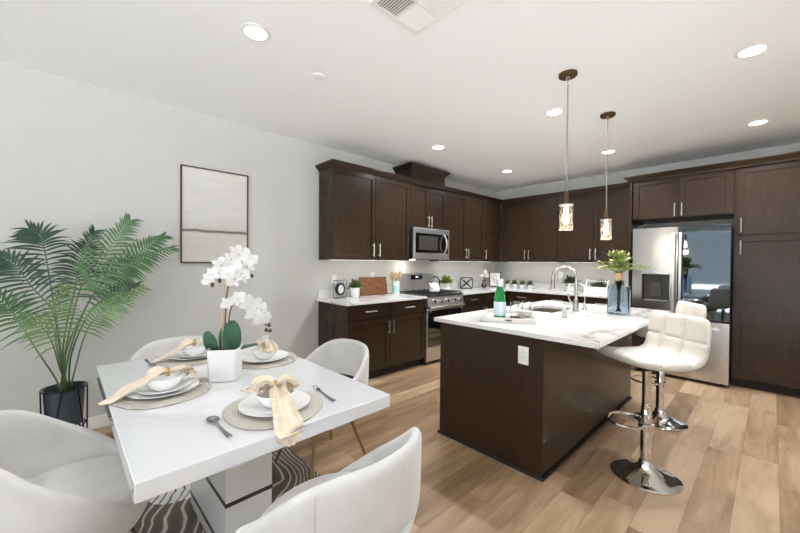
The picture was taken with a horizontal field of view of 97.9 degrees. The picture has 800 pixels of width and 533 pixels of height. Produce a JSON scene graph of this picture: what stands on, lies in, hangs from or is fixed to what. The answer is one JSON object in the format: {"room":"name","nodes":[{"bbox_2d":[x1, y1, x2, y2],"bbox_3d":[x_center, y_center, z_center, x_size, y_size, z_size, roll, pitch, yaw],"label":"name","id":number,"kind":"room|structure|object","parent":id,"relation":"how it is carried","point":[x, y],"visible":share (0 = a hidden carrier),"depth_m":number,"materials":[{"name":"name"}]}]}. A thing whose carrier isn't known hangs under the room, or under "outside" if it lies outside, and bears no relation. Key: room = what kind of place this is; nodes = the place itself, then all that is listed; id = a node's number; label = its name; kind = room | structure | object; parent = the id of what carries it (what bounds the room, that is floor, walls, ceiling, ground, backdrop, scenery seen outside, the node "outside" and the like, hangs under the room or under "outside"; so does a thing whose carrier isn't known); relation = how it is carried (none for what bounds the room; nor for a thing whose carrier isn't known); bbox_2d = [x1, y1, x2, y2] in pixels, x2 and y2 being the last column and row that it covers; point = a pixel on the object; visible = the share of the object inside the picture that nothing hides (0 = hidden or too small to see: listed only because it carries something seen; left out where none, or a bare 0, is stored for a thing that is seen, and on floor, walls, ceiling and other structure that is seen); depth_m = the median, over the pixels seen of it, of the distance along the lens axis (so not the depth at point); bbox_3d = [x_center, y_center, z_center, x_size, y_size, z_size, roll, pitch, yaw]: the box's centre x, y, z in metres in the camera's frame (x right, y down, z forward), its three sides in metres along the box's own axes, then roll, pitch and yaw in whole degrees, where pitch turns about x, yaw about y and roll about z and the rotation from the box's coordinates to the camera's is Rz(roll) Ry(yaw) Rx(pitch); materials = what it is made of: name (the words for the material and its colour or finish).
{"room":"kitchen dining area","nodes":[
{"label":"kitchen dining area","id":0,"kind":"room"},
{"bbox_2d":[42,382,85,424],"bbox_3d":[-2.315,0.962,2.402,0.216,0.262,0.216,0,1,-43],"label":"pot","id":1,"kind":"object","parent":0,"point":[69,411],"depth_m":2.35,"materials":[{"name":"grey stone"}]},
{"bbox_2d":[0,60,494,417],"bbox_3d":[-1.343,-0.073,3.864,8.800,2.735,0.100,0,1,-43],"label":"wall","id":2,"kind":"structure","parent":0,"point":[75,155],"depth_m":2.98,"materials":[{"name":"paint"}]},
{"bbox_2d":[78,413,109,429],"bbox_3d":[-2.717,1.249,2.529,4.765,0.100,0.014,0,1,-43],"label":"baseboard","id":3,"kind":"structure","parent":2,"relation":"attached to","point":[98,421],"depth_m":2.79,"materials":[{"name":"white paint"}]},
{"bbox_2d":[180,164,248,262],"bbox_3d":[-1.776,-0.479,3.363,0.597,0.895,0.027,0,1,-43],"label":"framed picture","id":4,"kind":"object","parent":2,"relation":"attached to","point":[213,203],"visible":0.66,"depth_m":3.33,"materials":[{"name":"brown metal"}]},
{"bbox_2d":[317,286,391,297],"bbox_3d":[-0.529,0.328,4.550,1.225,0.100,0.020,0,1,-43],"label":"backsplash","id":5,"kind":"structure","parent":2,"relation":"attached to","point":[328,293],"depth_m":4.26,"materials":[{"name":"stone"}]},
{"bbox_2d":[319,166,409,260],"bbox_3d":[-0.400,-0.607,4.416,1.204,1.056,0.363,0,1,-43],"label":"upper cabinet","id":6,"kind":"object","parent":2,"relation":"attached to","point":[363,216],"visible":1,"depth_m":4.18,"materials":[{"name":"brown wood"}]},
{"bbox_2d":[315,159,629,203],"bbox_3d":[1.119,-1.143,4.434,3.769,0.060,2.064,0,1,-38],"label":"crown molding","id":7,"kind":"structure","parent":6,"relation":"on","point":[332,162],"depth_m":4.95,"materials":[{"name":"brown wood"}]},
{"bbox_2d":[392,162,449,185],"bbox_3d":[0.319,-1.268,5.066,0.815,0.261,0.379,0,1,-43],"label":"chase","id":8,"kind":"object","parent":2,"relation":"attached to","point":[412,170],"visible":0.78,"depth_m":4.88,"materials":[{"name":"brown wood"}]},
{"bbox_2d":[410,183,445,229],"bbox_3d":[0.318,-0.837,5.083,0.754,0.600,0.363,0,1,-43],"label":"upper cabinet","id":9,"kind":"object","parent":2,"relation":"attached to","point":[427,205],"visible":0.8,"depth_m":4.95,"materials":[{"name":"brown wood"}]},
{"bbox_2d":[410,227,448,259],"bbox_3d":[0.351,-0.314,5.049,0.749,0.440,0.472,0,1,-43],"label":"microwave","id":10,"kind":"object","parent":9,"relation":"attached to","point":[425,243],"visible":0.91,"depth_m":4.88,"materials":[{"name":"grey metal"}]},
{"bbox_2d":[429,191,483,261],"bbox_3d":[0.963,-0.610,5.690,1.014,1.056,0.363,0,1,-43],"label":"upper cabinet","id":11,"kind":"object","parent":2,"relation":"attached to","point":[464,214],"visible":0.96,"depth_m":5.56,"materials":[{"name":"brown wood"}]},
{"bbox_2d":[483,200,500,261],"bbox_3d":[1.528,-0.612,6.218,0.531,1.056,0.363,0,1,-43],"label":"upper cabinet","id":12,"kind":"object","parent":2,"relation":"attached to","point":[492,210],"visible":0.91,"depth_m":6.12,"materials":[{"name":"brown wood"}]},
{"bbox_2d":[349,287,359,297],"bbox_3d":[-0.560,0.320,4.309,0.132,0.122,0.132,0,1,-43],"label":"pot","id":13,"kind":"object","parent":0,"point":[354,291],"depth_m":4.26,"materials":[{"name":"white ceramic"}]},
{"bbox_2d":[0,0,799,191],"bbox_3d":[0.718,-1.446,1.655,8.800,0.100,6.100,0,1,-43],"label":"ceiling","id":14,"kind":"structure","parent":0,"point":[479,83],"depth_m":2.51,"materials":[{"name":"white paint"}]},
{"bbox_2d":[240,23,270,41],"bbox_3d":[-0.870,-1.410,2.103,0.172,0.009,0.172,0,1,-43],"label":"recessed light","id":15,"kind":"object","parent":14,"relation":"in","point":[253,31],"visible":1,"depth_m":2.10,"materials":[{"name":"white paint"}]},
{"bbox_2d":[245,27,266,38],"bbox_3d":[-0.870,-1.411,2.103,0.124,0.001,0.124,0,1,-43],"label":"diffuser","id":16,"kind":"object","parent":15,"relation":"attached to","point":[254,32],"depth_m":2.10,"materials":[{"name":"white plastic"}]},
{"bbox_2d":[311,72,324,79],"bbox_3d":[-0.611,-1.413,2.595,0.106,0.012,0.106,0,1,-43],"label":"smoke detector","id":17,"kind":"object","parent":14,"relation":"attached to","point":[316,75],"visible":1,"depth_m":2.58,"materials":[{"name":"white paint"}]},
{"bbox_2d":[369,0,466,34],"bbox_3d":[0.094,-1.398,1.842,0.370,0.011,0.374,0,1,-43],"label":"ceiling vent","id":18,"kind":"object","parent":14,"relation":"in","point":[416,16],"visible":1,"depth_m":1.90,"materials":[{"name":"white metal"}]},
{"bbox_2d":[431,145,444,149],"bbox_3d":[0.457,-1.424,4.163,0.172,0.009,0.172,0,1,-43],"label":"recessed light","id":19,"kind":"object","parent":14,"relation":"in","point":[436,147],"visible":1,"depth_m":4.16,"materials":[{"name":"white"}]},
{"bbox_2d":[544,108,564,115],"bbox_3d":[1.405,-1.403,3.168,0.172,0.009,0.172,0,1,-43],"label":"recessed light","id":20,"kind":"object","parent":14,"relation":"in","point":[554,111],"visible":1,"depth_m":3.15,"materials":[{"name":"white"}]},
{"bbox_2d":[547,110,561,114],"bbox_3d":[1.405,-1.404,3.168,0.124,0.001,0.124,0,1,-43],"label":"diffuser","id":21,"kind":"object","parent":20,"relation":"attached to","point":[553,112],"depth_m":3.17,"materials":[{"name":"plastic"}]},
{"bbox_2d":[559,69,577,230],"bbox_3d":[1.218,-0.834,2.541,0.126,1.136,0.126,0,1,-43],"label":"pendant light","id":22,"kind":"object","parent":14,"relation":"hanging from","point":[566,209],"visible":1,"depth_m":2.52,"materials":[{"name":"brown metal"}]},
{"bbox_2d":[564,192,568,203],"bbox_3d":[1.215,-0.498,2.545,0.039,0.085,0.040,0,1,-43],"label":"socket","id":23,"kind":"object","parent":22,"relation":"attached to","point":[566,195],"depth_m":2.53,"materials":[{"name":"brown metal"}]},
{"bbox_2d":[600,111,615,239],"bbox_3d":[1.911,-0.826,3.217,0.126,1.156,0.126,0,1,-43],"label":"pendant light","id":24,"kind":"object","parent":14,"relation":"hanging from","point":[605,224],"visible":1,"depth_m":3.20,"materials":[{"name":"glass"}]},
{"bbox_2d":[734,42,771,57],"bbox_3d":[2.260,-1.384,2.236,0.172,0.009,0.172,0,1,-43],"label":"recessed light","id":25,"kind":"object","parent":14,"relation":"in","point":[757,48],"visible":1,"depth_m":2.23,"materials":[{"name":"white"}]},
{"bbox_2d":[739,45,765,55],"bbox_3d":[2.260,-1.385,2.236,0.124,0.001,0.124,0,1,-43],"label":"diffuser","id":26,"kind":"object","parent":25,"relation":"attached to","point":[753,50],"depth_m":2.23,"materials":[{"name":"white plastic"}]},
{"bbox_2d":[746,119,770,125],"bbox_3d":[3.452,-1.388,3.358,0.172,0.009,0.172,0,1,-43],"label":"recessed light","id":27,"kind":"object","parent":14,"relation":"in","point":[759,121],"visible":1,"depth_m":3.36,"materials":[{"name":"white"}]},
{"bbox_2d":[749,120,766,124],"bbox_3d":[3.452,-1.389,3.358,0.124,0.001,0.124,0,1,-43],"label":"diffuser","id":28,"kind":"object","parent":27,"relation":"attached to","point":[757,122],"depth_m":3.36,"materials":[{"name":"white plastic"}]},
{"bbox_2d":[92,359,799,532],"bbox_3d":[0.693,1.389,1.690,8.800,0.100,6.100,0,1,-43],"label":"floor","id":29,"kind":"structure","parent":0,"point":[737,459],"depth_m":2.30,"materials":[{"name":"brown wood"}]},
{"bbox_2d":[39,381,87,427],"bbox_3d":[-2.316,1.065,2.403,0.245,0.472,0.245,0,1,-43],"label":"plant stand","id":30,"kind":"object","parent":29,"relation":"on","point":[86,385],"visible":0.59,"depth_m":2.38,"materials":[{"name":"black metal"}]},
{"bbox_2d":[0,212,182,424],"bbox_3d":[-2.195,0.345,2.474,0.446,1.496,1.129,1,1,41],"label":"potted palm","id":31,"kind":"object","parent":30,"relation":"on","point":[69,411],"visible":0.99,"depth_m":2.39,"materials":[{"name":"green plant"}]},
{"bbox_2d":[127,446,320,532],"bbox_3d":[-1.177,1.316,1.625,1.750,0.014,1.950,0,1,-43],"label":"area rug","id":32,"kind":"object","parent":29,"relation":"on","point":[172,511],"visible":0.1,"depth_m":1.93,"materials":[{"name":"brown carpet"}]},
{"bbox_2d":[0,410,148,532],"bbox_3d":[-1.255,0.921,1.306,0.555,0.775,0.631,0,1,-40],"label":"dining chair","id":33,"kind":"object","parent":32,"relation":"on","point":[57,476],"visible":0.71,"depth_m":1.33,"materials":[{"name":"white fabric"}]},
{"bbox_2d":[27,454,132,500],"bbox_3d":[-1.236,0.882,1.320,0.476,0.099,0.536,0,1,-40],"label":"seat cushion","id":34,"kind":"object","parent":33,"relation":"on","point":[96,476],"depth_m":1.38,"materials":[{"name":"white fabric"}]},
{"bbox_2d":[129,336,202,360],"bbox_3d":[-1.501,0.906,2.337,0.631,0.775,0.555,0,1,-21],"label":"dining chair","id":35,"kind":"object","parent":32,"relation":"on","point":[157,348],"visible":0.08,"depth_m":2.47,"materials":[{"name":"white leather"}]},
{"bbox_2d":[96,342,389,532],"bbox_3d":[-0.873,0.936,1.756,0.920,0.744,1.424,0,1,-44],"label":"dining table","id":36,"kind":"object","parent":32,"relation":"on","point":[162,450],"visible":0.7,"depth_m":1.40,"materials":[{"name":"white paint"}]},
{"bbox_2d":[110,377,211,409],"bbox_3d":[-1.059,0.561,1.564,0.386,0.005,0.385,0,1,-43],"label":"placemat","id":37,"kind":"object","parent":36,"relation":"on","point":[125,402],"visible":0.59,"depth_m":1.46,"materials":[{"name":"beige wicker"}]},
{"bbox_2d":[98,365,196,404],"bbox_3d":[-1.083,0.499,1.532,0.110,0.114,0.371,1,1,36],"label":"napkin","id":38,"kind":"object","parent":37,"relation":"on","point":[152,373],"visible":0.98,"depth_m":1.50,"materials":[{"name":"beige fabric"}]},
{"bbox_2d":[126,376,198,398],"bbox_3d":[-1.060,0.548,1.565,0.274,0.020,0.274,0,1,-43],"label":"dinner plate","id":39,"kind":"object","parent":37,"relation":"on","point":[194,381],"visible":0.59,"depth_m":1.51,"materials":[{"name":"white ceramic"}]},
{"bbox_2d":[135,378,190,394],"bbox_3d":[-1.060,0.543,1.565,0.208,0.020,0.208,0,1,-43],"label":"salad plate","id":40,"kind":"object","parent":39,"relation":"on","point":[144,389],"visible":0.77,"depth_m":1.54,"materials":[{"name":"white ceramic"}]},
{"bbox_2d":[147,371,183,390],"bbox_3d":[-1.060,0.519,1.565,0.149,0.056,0.149,0,1,-43],"label":"bowl","id":41,"kind":"object","parent":40,"relation":"on","point":[160,383],"visible":0.87,"depth_m":1.53,"materials":[{"name":"white ceramic"}]},
{"bbox_2d":[157,356,206,365],"bbox_3d":[-1.254,0.553,2.130,0.384,0.005,0.384,0,1,-43],"label":"placemat","id":42,"kind":"object","parent":36,"relation":"on","point":[166,361],"visible":0.22,"depth_m":2.00,"materials":[{"name":"beige wicker"}]},
{"bbox_2d":[168,351,206,359],"bbox_3d":[-1.258,0.540,2.135,0.274,0.020,0.274,0,1,-43],"label":"dinner plate","id":43,"kind":"object","parent":42,"relation":"on","point":[172,356],"visible":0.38,"depth_m":2.07,"materials":[{"name":"white ceramic"}]},
{"bbox_2d":[175,351,206,357],"bbox_3d":[-1.258,0.534,2.135,0.208,0.020,0.208,0,1,-43],"label":"salad plate","id":44,"kind":"object","parent":43,"relation":"on","point":[180,353],"visible":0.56,"depth_m":2.10,"materials":[{"name":"white ceramic"}]},
{"bbox_2d":[182,342,205,355],"bbox_3d":[-1.258,0.510,2.135,0.149,0.056,0.149,0,1,-43],"label":"bowl","id":45,"kind":"object","parent":44,"relation":"on","point":[190,350],"visible":0.66,"depth_m":2.09,"materials":[{"name":"white ceramic"}]},
{"bbox_2d":[153,338,218,361],"bbox_3d":[-1.270,0.488,2.099,0.102,0.109,0.359,1,1,36],"label":"napkin","id":46,"kind":"object","parent":36,"relation":"on","point":[186,342],"visible":0.76,"depth_m":2.05,"materials":[{"name":"beige fabric"}]},
{"bbox_2d":[206,416,232,437],"bbox_3d":[-0.638,0.566,1.233,0.200,0.009,0.043,1,1,44],"label":"spoon","id":47,"kind":"object","parent":36,"relation":"on","point":[212,419],"visible":1,"depth_m":1.25,"materials":[{"name":"silver metal"}]},
{"bbox_2d":[201,245,271,381],"bbox_3d":[-0.822,0.226,1.776,0.326,0.676,0.161,0,1,-23],"label":"orchid","id":48,"kind":"object","parent":36,"relation":"on","point":[224,359],"visible":1,"depth_m":1.74,"materials":[{"name":"white plant"}]},
{"bbox_2d":[242,351,296,368],"bbox_3d":[-0.816,0.557,2.090,0.386,0.005,0.384,0,1,-43],"label":"placemat","id":49,"kind":"object","parent":36,"relation":"on","point":[291,357],"visible":0.5,"depth_m":2.00,"materials":[{"name":"beige wicker"}]},
{"bbox_2d":[242,350,287,362],"bbox_3d":[-0.814,0.544,2.092,0.274,0.020,0.274,0,1,-43],"label":"dinner plate","id":50,"kind":"object","parent":49,"relation":"on","point":[248,357],"visible":0.7,"depth_m":2.08,"materials":[{"name":"white ceramic"}]},
{"bbox_2d":[251,346,275,359],"bbox_3d":[-0.814,0.520,2.091,0.149,0.056,0.149,0,1,-43],"label":"bowl","id":51,"kind":"object","parent":50,"relation":"on","point":[255,351],"visible":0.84,"depth_m":2.04,"materials":[{"name":"white ceramic"}]},
{"bbox_2d":[255,339,277,352],"bbox_3d":[-0.801,0.484,2.109,0.124,0.081,0.278,0,1,-32],"label":"napkin","id":52,"kind":"object","parent":51,"relation":"in","point":[269,346],"visible":0.98,"depth_m":2.05,"materials":[{"name":"beige fabric"}]},
{"bbox_2d":[222,390,322,430],"bbox_3d":[-0.498,0.568,1.409,0.384,0.005,0.384,0,1,-43],"label":"placemat","id":53,"kind":"object","parent":36,"relation":"on","point":[231,414],"visible":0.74,"depth_m":1.31,"materials":[{"name":"beige wicker"}]},
{"bbox_2d":[238,390,309,416],"bbox_3d":[-0.505,0.555,1.408,0.274,0.020,0.274,0,1,-43],"label":"dinner plate","id":54,"kind":"object","parent":53,"relation":"on","point":[250,406],"visible":0.61,"depth_m":1.39,"materials":[{"name":"white ceramic"}]},
{"bbox_2d":[255,386,293,408],"bbox_3d":[-0.505,0.531,1.407,0.149,0.056,0.149,0,1,-43],"label":"bowl","id":55,"kind":"object","parent":54,"relation":"on","point":[264,398],"visible":0.46,"depth_m":1.36,"materials":[{"name":"white ceramic"}]},
{"bbox_2d":[240,374,305,446],"bbox_3d":[-0.457,0.535,1.364,0.333,0.187,0.228,1,1,40],"label":"napkin","id":56,"kind":"object","parent":55,"relation":"on","point":[288,419],"visible":1,"depth_m":1.32,"materials":[{"name":"beige fabric"}]},
{"bbox_2d":[311,385,336,401],"bbox_3d":[-0.340,0.563,1.551,0.024,0.011,0.208,0,1,-40],"label":"fork","id":57,"kind":"object","parent":36,"relation":"on","point":[318,388],"visible":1,"depth_m":1.56,"materials":[{"name":"silver metal"}]},
{"bbox_2d":[275,339,368,479],"bbox_3d":[-0.498,0.915,2.310,0.555,0.775,0.631,0,1,-44],"label":"dining chair","id":58,"kind":"object","parent":32,"relation":"on","point":[342,356],"visible":0.22,"depth_m":2.50,"materials":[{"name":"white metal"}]},
{"bbox_2d":[235,427,421,532],"bbox_3d":[-0.216,0.931,1.192,0.555,0.775,0.631,1,1,40],"label":"dining chair","id":59,"kind":"object","parent":32,"relation":"on","point":[378,492],"visible":1,"depth_m":0.95,"materials":[{"name":"white fabric"}]},
{"bbox_2d":[318,299,424,378],"bbox_3d":[-0.312,0.856,4.334,1.214,0.883,0.647,0,1,-43],"label":"base cabinet","id":60,"kind":"object","parent":29,"relation":"on","point":[393,333],"visible":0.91,"depth_m":4.08,"materials":[{"name":"brown wood"}]},
{"bbox_2d":[316,293,426,305],"bbox_3d":[-0.322,0.398,4.318,1.240,0.030,0.644,0,1,-43],"label":"countertop","id":61,"kind":"structure","parent":60,"relation":"on","point":[389,297],"depth_m":4.13,"materials":[{"name":"stone"}]},
{"bbox_2d":[334,280,346,298],"bbox_3d":[-0.723,0.272,4.204,0.056,0.217,0.176,1,1,31],"label":"clock","id":62,"kind":"object","parent":61,"relation":"on","point":[339,288],"visible":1,"depth_m":4.19,"materials":[{"name":"black metal"}]},
{"bbox_2d":[347,278,362,297],"bbox_3d":[-0.554,0.264,4.314,0.194,0.234,0.188,1,1,10],"label":"potted herb","id":63,"kind":"object","parent":61,"relation":"on","point":[354,286],"visible":1,"depth_m":4.27,"materials":[{"name":"white"}]},
{"bbox_2d":[359,277,387,295],"bbox_3d":[-0.353,0.259,4.651,0.455,0.237,0.056,0,1,-43],"label":"cutting board","id":64,"kind":"object","parent":61,"relation":"on","point":[370,285],"visible":0.98,"depth_m":4.63,"materials":[{"name":"brown wood"}]},
{"bbox_2d":[392,281,399,293],"bbox_3d":[-0.056,0.290,4.780,0.105,0.178,0.105,0,1,-43],"label":"utensil crock","id":65,"kind":"object","parent":61,"relation":"on","point":[395,287],"visible":0.96,"depth_m":4.74,"materials":[{"name":"white"}]},
{"bbox_2d":[397,273,464,364],"bbox_3d":[0.437,0.703,4.979,0.757,1.185,0.665,0,1,-43],"label":"stove","id":66,"kind":"object","parent":29,"relation":"on","point":[444,302],"visible":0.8,"depth_m":4.72,"materials":[{"name":"grey metal"}]},
{"bbox_2d":[400,292,462,296],"bbox_3d":[0.435,0.384,4.981,0.757,0.012,0.600,0,1,-43],"label":"cooktop","id":67,"kind":"object","parent":66,"relation":"in","point":[429,294],"depth_m":4.76,"materials":[{"name":"black metal"}]},
{"bbox_2d":[429,276,439,291],"bbox_3d":[0.483,0.241,4.879,0.181,0.213,0.156,0,1,-3],"label":"kettle","id":68,"kind":"object","parent":66,"relation":"on","point":[434,287],"visible":1,"depth_m":4.83,"materials":[{"name":"white ceramic"}]},
{"bbox_2d":[462,291,504,312],"bbox_3d":[1.142,0.852,5.692,1.239,0.883,0.647,0,1,-43],"label":"base cabinet","id":69,"kind":"object","parent":29,"relation":"on","point":[473,302],"visible":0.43,"depth_m":5.36,"materials":[{"name":"brown wood"}]},
{"bbox_2d":[450,286,606,297],"bbox_3d":[1.969,0.407,5.260,1.854,0.030,2.397,0,1,-43],"label":"countertop","id":70,"kind":"structure","parent":69,"relation":"on","point":[475,290],"depth_m":5.51,"materials":[{"name":"stone"}]},
{"bbox_2d":[438,275,452,289],"bbox_3d":[0.721,0.249,5.376,0.235,0.261,0.248,1,1,35],"label":"potted herb","id":71,"kind":"object","parent":70,"relation":"on","point":[446,280],"visible":0.94,"depth_m":5.34,"materials":[{"name":"white"}]},
{"bbox_2d":[442,283,449,289],"bbox_3d":[0.710,0.316,5.381,0.100,0.125,0.100,1,1,35],"label":"pot","id":72,"kind":"object","parent":71,"relation":"on","point":[446,286],"depth_m":5.34,"materials":[{"name":"white"}]},
{"bbox_2d":[460,277,472,288],"bbox_3d":[1.120,0.280,5.872,0.215,0.198,0.071,1,1,11],"label":"ornament","id":73,"kind":"object","parent":70,"relation":"on","point":[461,277],"visible":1,"depth_m":5.84,"materials":[{"name":"black metal"}]},
{"bbox_2d":[480,270,488,287],"bbox_3d":[1.492,0.214,6.142,0.144,0.324,0.163,1,1,15],"label":"bud vase","id":74,"kind":"object","parent":70,"relation":"on","point":[483,284],"visible":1,"depth_m":6.14,"materials":[{"name":"clear glass"}]},
{"bbox_2d":[489,272,500,286],"bbox_3d":[1.756,0.235,6.440,0.210,0.275,0.058,1,1,6],"label":"framed drawing","id":75,"kind":"object","parent":70,"relation":"on","point":[493,276],"visible":0.89,"depth_m":6.44,"materials":[{"name":"black plastic"}]},
{"bbox_2d":[561,274,581,291],"bbox_3d":[2.713,0.258,5.536,0.294,0.273,0.285,0,1,-43],"label":"potted succulent","id":76,"kind":"object","parent":70,"relation":"on","point":[569,281],"visible":0.88,"depth_m":5.50,"materials":[{"name":"white ceramic"}]},
{"bbox_2d":[566,283,574,291],"bbox_3d":[2.707,0.329,5.536,0.132,0.130,0.132,0,1,-43],"label":"pot","id":77,"kind":"object","parent":76,"relation":"on","point":[568,285],"depth_m":5.49,"materials":[{"name":"white ceramic"}]},
{"bbox_2d":[585,279,610,293],"bbox_3d":[2.981,0.300,5.244,0.150,0.199,0.310,0,1,-43],"label":"wooden caddy","id":78,"kind":"object","parent":70,"relation":"on","point":[588,289],"visible":0.8,"depth_m":5.20,"materials":[{"name":"white wood"}]},
{"bbox_2d":[590,279,606,286],"bbox_3d":[2.998,0.276,5.214,0.243,0.222,0.314,0,1,-43],"label":"potted succulent","id":79,"kind":"object","parent":78,"relation":"on","point":[597,284],"visible":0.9,"depth_m":5.21,"materials":[{"name":"green plant"}]},
{"bbox_2d":[507,291,538,305],"bbox_3d":[2.197,0.858,5.901,0.647,0.883,0.554,0,1,-43],"label":"base cabinet","id":80,"kind":"object","parent":29,"relation":"on","point":[512,296],"visible":0.23,"depth_m":5.72,"materials":[{"name":"brown wood"}]},
{"bbox_2d":[437,322,631,481],"bbox_3d":[1.323,0.885,3.140,1.999,0.883,0.859,0,1,-43],"label":"kitchen island","id":81,"kind":"object","parent":29,"relation":"on","point":[531,418],"visible":0.91,"depth_m":2.45,"materials":[{"name":"brown wood"}]},
{"bbox_2d":[518,346,528,364],"bbox_3d":[0.796,0.576,2.252,0.008,0.116,0.072,0,1,-43],"label":"power outlet","id":82,"kind":"object","parent":81,"relation":"attached to","point":[523,352],"visible":1,"depth_m":2.25,"materials":[{"name":"white plastic"}]},
{"bbox_2d":[434,300,670,348],"bbox_3d":[1.426,0.429,3.050,2.037,0.030,1.197,0,1,-43],"label":"island countertop","id":83,"kind":"structure","parent":81,"relation":"on","point":[593,327],"depth_m":2.54,"materials":[{"name":"stone"}]},
{"bbox_2d":[482,309,536,324],"bbox_3d":[0.866,0.394,2.769,0.384,0.036,0.516,1,1,18],"label":"serving tray","id":84,"kind":"object","parent":83,"relation":"on","point":[488,316],"visible":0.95,"depth_m":2.57,"materials":[{"name":"stone"}]},
{"bbox_2d":[494,279,505,317],"bbox_3d":[0.794,0.251,2.770,0.091,0.304,0.091,0,1,-43],"label":"bottle","id":85,"kind":"object","parent":84,"relation":"on","point":[499,298],"visible":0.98,"depth_m":2.74,"materials":[{"name":"green glass"}]},
{"bbox_2d":[510,302,522,318],"bbox_3d":[0.909,0.342,2.723,0.100,0.125,0.100,0,1,-43],"label":"tumbler","id":86,"kind":"object","parent":84,"relation":"on","point":[516,308],"visible":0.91,"depth_m":2.68,"materials":[{"name":"clear glass"}]},
{"bbox_2d":[518,301,530,317],"bbox_3d":[0.994,0.342,2.790,0.100,0.125,0.100,0,1,-43],"label":"tumbler","id":87,"kind":"object","parent":84,"relation":"on","point":[526,304],"visible":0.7,"depth_m":2.74,"materials":[{"name":"clear glass"}]},
{"bbox_2d":[531,308,561,312],"bbox_3d":[1.434,0.532,3.399,0.544,0.183,0.354,0,1,-43],"label":"sink","id":88,"kind":"object","parent":83,"relation":"in","point":[549,310],"visible":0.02,"depth_m":3.63,"materials":[{"name":"silver metal"}]},
{"bbox_2d":[550,266,578,311],"bbox_3d":[1.536,0.202,3.248,0.250,0.422,0.113,1,1,27],"label":"faucet","id":89,"kind":"object","parent":83,"relation":"on","point":[575,303],"visible":1,"depth_m":3.22,"materials":[{"name":"silver metal"}]},
{"bbox_2d":[562,305,566,317],"bbox_3d":[1.331,0.366,2.820,0.040,0.100,0.040,0,1,-43],"label":"soap bottle","id":90,"kind":"object","parent":83,"relation":"on","point":[564,311],"visible":1,"depth_m":2.81,"materials":[{"name":"white"}]},
{"bbox_2d":[571,282,587,309],"bbox_3d":[1.745,0.283,3.366,0.163,0.260,0.055,1,1,13],"label":"tap","id":91,"kind":"object","parent":83,"relation":"on","point":[584,303],"visible":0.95,"depth_m":3.35,"materials":[{"name":"silver metal"}]},
{"bbox_2d":[607,280,630,314],"bbox_3d":[1.916,0.270,3.050,0.132,0.296,0.132,0,1,-21],"label":"glass vase","id":92,"kind":"object","parent":83,"relation":"on","point":[618,294],"visible":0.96,"depth_m":3.00,"materials":[{"name":"blue"}]},
{"bbox_2d":[593,249,649,280],"bbox_3d":[1.905,0.112,3.046,0.355,0.539,0.456,0,1,-39],"label":"bouquet","id":93,"kind":"object","parent":92,"relation":"in","point":[619,260],"visible":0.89,"depth_m":3.02,"materials":[{"name":"green plant"}]},
{"bbox_2d":[538,293,579,301],"bbox_3d":[2.594,0.867,5.476,0.647,0.883,0.609,0,1,-43],"label":"base cabinet","id":94,"kind":"object","parent":29,"relation":"on","point":[541,297],"visible":0.16,"depth_m":5.30,"materials":[{"name":"brown wood"}]},
{"bbox_2d":[579,296,606,304],"bbox_3d":[3.014,0.876,5.027,0.647,0.883,0.617,0,1,-43],"label":"base cabinet","id":95,"kind":"object","parent":29,"relation":"on","point":[588,300],"visible":0.14,"depth_m":4.91,"materials":[{"name":"brown wood"}]},
{"bbox_2d":[596,311,711,495],"bbox_3d":[1.573,0.822,2.220,0.473,1.035,0.430,0,1,-7],"label":"bar stool","id":96,"kind":"object","parent":29,"relation":"on","point":[673,342],"visible":0.99,"depth_m":2.18,"materials":[{"name":"white leather"}]},
{"bbox_2d":[631,300,706,431],"bbox_3d":[2.247,0.818,2.999,0.473,1.035,0.430,1,1,15],"label":"bar stool","id":97,"kind":"object","parent":29,"relation":"on","point":[661,420],"visible":0.33,"depth_m":2.95,"materials":[{"name":"silver metal"}]},
{"bbox_2d":[628,168,734,306],"bbox_3d":[3.567,0.115,4.426,0.657,2.430,0.990,0,1,-43],"label":"tall cabinet","id":98,"kind":"object","parent":29,"relation":"on","point":[704,196],"visible":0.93,"depth_m":4.21,"materials":[{"name":"brown wood"}]},
{"bbox_2d":[623,151,799,182],"bbox_3d":[3.788,-1.121,4.154,0.701,0.068,1.776,0,1,-43],"label":"crown molding","id":99,"kind":"structure","parent":98,"relation":"on","point":[792,155],"depth_m":3.90,"materials":[{"name":"brown wood"}]},
{"bbox_2d":[631,221,733,385],"bbox_3d":[3.514,0.415,4.338,0.797,1.830,0.911,0,1,-43],"label":"refrigerator","id":100,"kind":"object","parent":29,"relation":"on","point":[694,264],"visible":0.73,"depth_m":3.99,"materials":[{"name":"grey metal"}]},
{"bbox_2d":[731,159,799,397],"bbox_3d":[4.132,0.127,3.822,0.657,2.430,0.660,0,1,-43],"label":"pantry cabinet","id":101,"kind":"object","parent":29,"relation":"on","point":[765,353],"visible":1,"depth_m":3.68,"materials":[{"name":"brown wood"}]},
{"bbox_2d":[494,143,799,305],"bbox_3d":[3.883,-0.038,4.643,0.100,2.735,5.900,0,1,-43],"label":"wall","id":102,"kind":"structure","parent":0,"point":[537,272],"depth_m":5.52,"materials":[{"name":"paint"}]},
{"bbox_2d":[438,281,590,290],"bbox_3d":[1.970,0.341,5.259,1.854,0.100,2.397,0,1,-43],"label":"backsplash","id":103,"kind":"structure","parent":102,"relation":"attached to","point":[476,283],"depth_m":6.03,"materials":[{"name":"stone"}]},
{"bbox_2d":[501,197,557,261],"bbox_3d":[2.272,-0.603,6.024,0.363,1.056,1.009,0,1,-43],"label":"upper cabinet","id":104,"kind":"object","parent":102,"relation":"attached to","point":[529,228],"visible":0.98,"depth_m":5.88,"materials":[{"name":"brown wood"}]},
{"bbox_2d":[557,187,629,262],"bbox_3d":[2.979,-0.588,5.268,0.363,1.056,1.059,0,1,-43],"label":"upper cabinet","id":105,"kind":"object","parent":102,"relation":"attached to","point":[583,243],"visible":0.74,"depth_m":5.17,"materials":[{"name":"brown wood"}]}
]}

